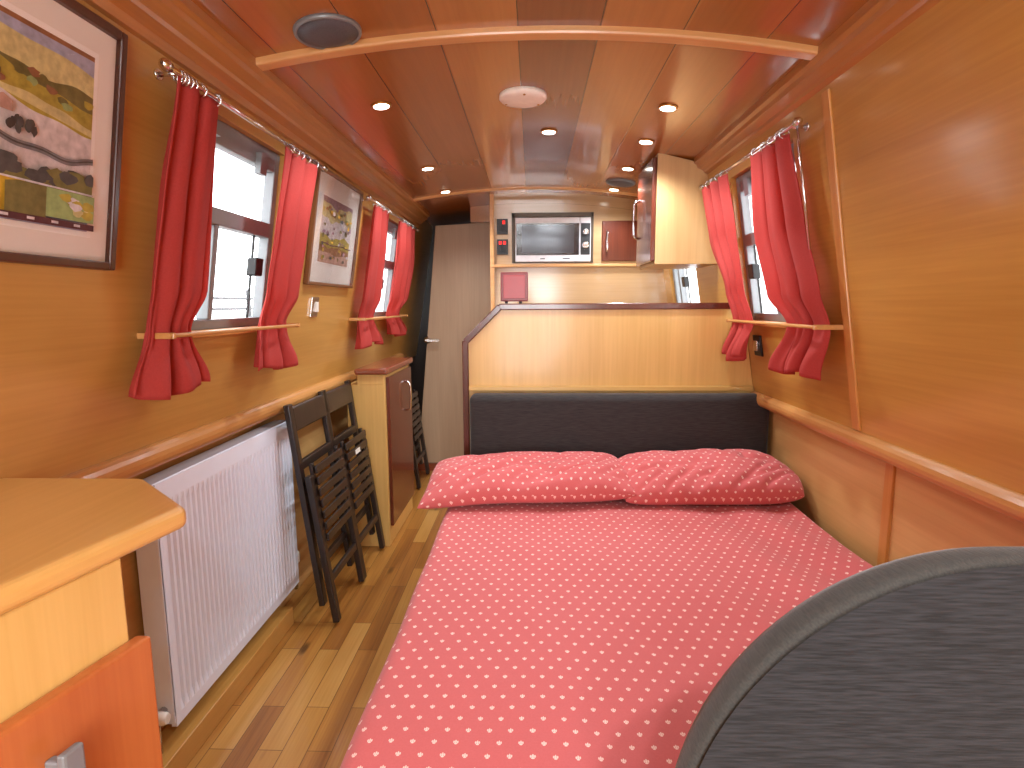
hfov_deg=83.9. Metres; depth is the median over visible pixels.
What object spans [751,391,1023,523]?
trim
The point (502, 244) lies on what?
switch panel
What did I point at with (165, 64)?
pole
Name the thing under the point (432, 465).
baseboard
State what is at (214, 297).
railing
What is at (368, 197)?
pole
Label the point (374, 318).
rod
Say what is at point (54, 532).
countertop
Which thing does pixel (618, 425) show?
headboard
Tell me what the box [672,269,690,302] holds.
window
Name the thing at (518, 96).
ceiling vent
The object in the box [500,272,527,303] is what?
box
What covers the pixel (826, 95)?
trim
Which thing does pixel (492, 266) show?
trim
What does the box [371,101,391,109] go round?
recessed light
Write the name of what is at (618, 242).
door
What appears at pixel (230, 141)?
window
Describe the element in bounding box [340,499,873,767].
duvet
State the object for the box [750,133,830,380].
curtain
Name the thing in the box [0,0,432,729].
wall
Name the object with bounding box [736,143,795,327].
window
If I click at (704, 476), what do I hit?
pillow
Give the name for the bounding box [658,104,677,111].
recessed light
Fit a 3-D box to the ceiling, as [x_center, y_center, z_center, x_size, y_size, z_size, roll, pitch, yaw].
[0.056,-0.875,1.594,2.000,0.175,5.800,0,8,2]
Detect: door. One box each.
[420,223,490,462]
[601,220,636,260]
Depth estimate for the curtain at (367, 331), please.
2.85 m
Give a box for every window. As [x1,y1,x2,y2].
[191,119,279,337]
[373,220,397,319]
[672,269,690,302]
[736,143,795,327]
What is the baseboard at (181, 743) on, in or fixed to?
attached to the wall at (70, 348)
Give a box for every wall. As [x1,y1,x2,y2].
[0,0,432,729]
[409,221,470,450]
[462,303,753,454]
[494,203,666,305]
[663,0,1023,565]
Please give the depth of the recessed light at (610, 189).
3.26 m
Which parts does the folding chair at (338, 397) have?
rail, rail, seat rail, leg, seat rail, leg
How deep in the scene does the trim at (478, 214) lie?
3.89 m
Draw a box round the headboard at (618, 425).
[470,393,768,457]
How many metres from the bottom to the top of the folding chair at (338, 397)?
0.838 m
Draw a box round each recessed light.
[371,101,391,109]
[421,166,434,170]
[540,129,556,134]
[608,188,619,190]
[621,166,634,170]
[638,139,653,144]
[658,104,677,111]
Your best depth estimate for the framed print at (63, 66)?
0.98 m
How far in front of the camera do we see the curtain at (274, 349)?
1.84 m
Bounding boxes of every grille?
[142,420,285,485]
[607,181,633,186]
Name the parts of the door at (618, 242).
handle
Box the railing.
[212,290,253,316]
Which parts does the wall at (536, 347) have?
panel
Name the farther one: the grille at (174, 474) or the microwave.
the microwave
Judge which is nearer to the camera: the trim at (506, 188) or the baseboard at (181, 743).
the baseboard at (181, 743)
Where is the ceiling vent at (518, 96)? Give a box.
[499,86,546,107]
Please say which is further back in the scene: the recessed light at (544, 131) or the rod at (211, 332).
the recessed light at (544, 131)
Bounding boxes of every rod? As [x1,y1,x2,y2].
[137,323,299,338]
[349,315,407,320]
[726,319,843,329]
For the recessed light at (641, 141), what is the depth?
2.31 m
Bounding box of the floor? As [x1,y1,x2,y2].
[186,451,447,767]
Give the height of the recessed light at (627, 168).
0.014 m
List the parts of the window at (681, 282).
slide rod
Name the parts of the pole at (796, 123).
rod, draw rod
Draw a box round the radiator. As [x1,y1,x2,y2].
[136,420,299,753]
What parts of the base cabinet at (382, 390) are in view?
door, handle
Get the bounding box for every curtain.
[128,76,218,399]
[254,146,317,370]
[355,205,388,348]
[386,221,414,336]
[702,174,752,360]
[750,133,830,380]
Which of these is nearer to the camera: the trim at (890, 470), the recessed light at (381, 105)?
the trim at (890, 470)
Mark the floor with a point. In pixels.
(304, 706)
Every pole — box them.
[153,58,327,171]
[363,195,418,231]
[699,117,810,249]
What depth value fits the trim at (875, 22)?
1.43 m
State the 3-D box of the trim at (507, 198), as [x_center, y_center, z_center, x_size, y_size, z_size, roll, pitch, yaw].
[0.449,-1.102,3.513,1.150,0.171,0.012,0,8,2]
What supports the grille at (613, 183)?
attached to the ceiling speaker at (617, 182)
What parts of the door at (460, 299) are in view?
handle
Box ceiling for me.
[191,0,868,226]
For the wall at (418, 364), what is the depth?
4.63 m
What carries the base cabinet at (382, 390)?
on the floor
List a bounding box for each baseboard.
[161,606,293,767]
[418,462,437,470]
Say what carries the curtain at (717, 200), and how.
hanging from the pole at (796, 123)
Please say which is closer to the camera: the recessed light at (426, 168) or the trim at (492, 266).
the recessed light at (426, 168)
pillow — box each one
[417,451,636,508]
[618,448,804,504]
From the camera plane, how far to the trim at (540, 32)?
1.42 m
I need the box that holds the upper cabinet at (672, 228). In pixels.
[632,153,716,268]
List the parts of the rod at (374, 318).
rod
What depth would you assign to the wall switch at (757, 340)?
2.19 m
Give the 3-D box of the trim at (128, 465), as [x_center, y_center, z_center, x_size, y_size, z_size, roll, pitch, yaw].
[-0.870,0.020,2.513,0.114,0.056,3.050,0,8,2]
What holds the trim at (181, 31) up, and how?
attached to the wall at (70, 348)
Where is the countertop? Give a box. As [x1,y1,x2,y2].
[0,478,185,614]
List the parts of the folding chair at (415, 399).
leg, leg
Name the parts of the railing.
rail, rail, post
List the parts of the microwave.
door, door glass, control panel, knob, knob, dark plate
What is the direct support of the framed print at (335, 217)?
attached to the wall at (70, 348)
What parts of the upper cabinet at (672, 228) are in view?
handle, door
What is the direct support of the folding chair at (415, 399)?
on the floor
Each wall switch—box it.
[309,297,318,316]
[753,335,762,356]
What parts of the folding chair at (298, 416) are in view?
rail, rail, seat rail, leg, seat rail, leg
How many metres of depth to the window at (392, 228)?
3.51 m
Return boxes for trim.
[59,353,403,478]
[83,0,429,226]
[256,25,817,70]
[413,187,637,201]
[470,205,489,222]
[489,194,639,310]
[494,193,637,210]
[694,0,940,173]
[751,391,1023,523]
[821,89,860,430]
[877,463,895,564]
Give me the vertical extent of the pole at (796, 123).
0.354 m
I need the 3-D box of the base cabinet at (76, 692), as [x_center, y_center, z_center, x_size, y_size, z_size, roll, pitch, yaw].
[-0.689,0.696,0.570,0.384,0.871,0.530,0,8,2]
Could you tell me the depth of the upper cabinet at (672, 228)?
2.51 m
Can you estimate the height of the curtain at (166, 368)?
0.690 m
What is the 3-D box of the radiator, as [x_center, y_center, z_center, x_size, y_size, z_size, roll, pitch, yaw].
[-0.887,0.538,1.832,0.062,0.700,0.890,0,8,2]
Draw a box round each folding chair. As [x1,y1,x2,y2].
[283,391,364,622]
[321,380,384,577]
[403,356,429,488]
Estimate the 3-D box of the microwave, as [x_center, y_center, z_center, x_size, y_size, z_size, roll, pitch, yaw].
[0.257,-0.930,3.696,0.507,0.306,0.369,0,8,2]
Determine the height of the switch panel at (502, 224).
0.094 m
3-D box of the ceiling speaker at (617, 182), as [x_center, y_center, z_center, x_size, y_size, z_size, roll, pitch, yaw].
[0.587,-1.086,3.082,0.159,0.030,0.160,0,8,2]
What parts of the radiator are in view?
panel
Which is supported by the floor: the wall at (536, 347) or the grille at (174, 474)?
the wall at (536, 347)
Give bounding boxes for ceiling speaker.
[293,13,361,49]
[606,178,635,186]
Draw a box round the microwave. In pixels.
[512,212,593,262]
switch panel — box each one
[497,219,507,233]
[497,239,507,254]
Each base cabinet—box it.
[0,558,162,767]
[347,358,413,545]
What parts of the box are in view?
lid panel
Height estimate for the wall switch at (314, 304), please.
0.080 m
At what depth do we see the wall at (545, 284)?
3.58 m
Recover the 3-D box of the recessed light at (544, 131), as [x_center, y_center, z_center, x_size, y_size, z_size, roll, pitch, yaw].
[0.146,-1.002,2.265,0.068,0.011,0.068,0,8,2]
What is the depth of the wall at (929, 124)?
1.25 m
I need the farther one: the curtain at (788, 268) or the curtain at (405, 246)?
the curtain at (405, 246)
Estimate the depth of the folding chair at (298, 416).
2.16 m
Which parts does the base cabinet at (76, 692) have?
handle, drawer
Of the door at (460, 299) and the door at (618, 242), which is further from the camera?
the door at (460, 299)
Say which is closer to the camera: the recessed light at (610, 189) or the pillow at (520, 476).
the pillow at (520, 476)
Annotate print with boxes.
[0,0,127,270]
[303,167,363,287]
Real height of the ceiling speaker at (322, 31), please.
0.030 m
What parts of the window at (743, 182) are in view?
slide rod, sill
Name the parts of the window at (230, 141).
sill, slide rod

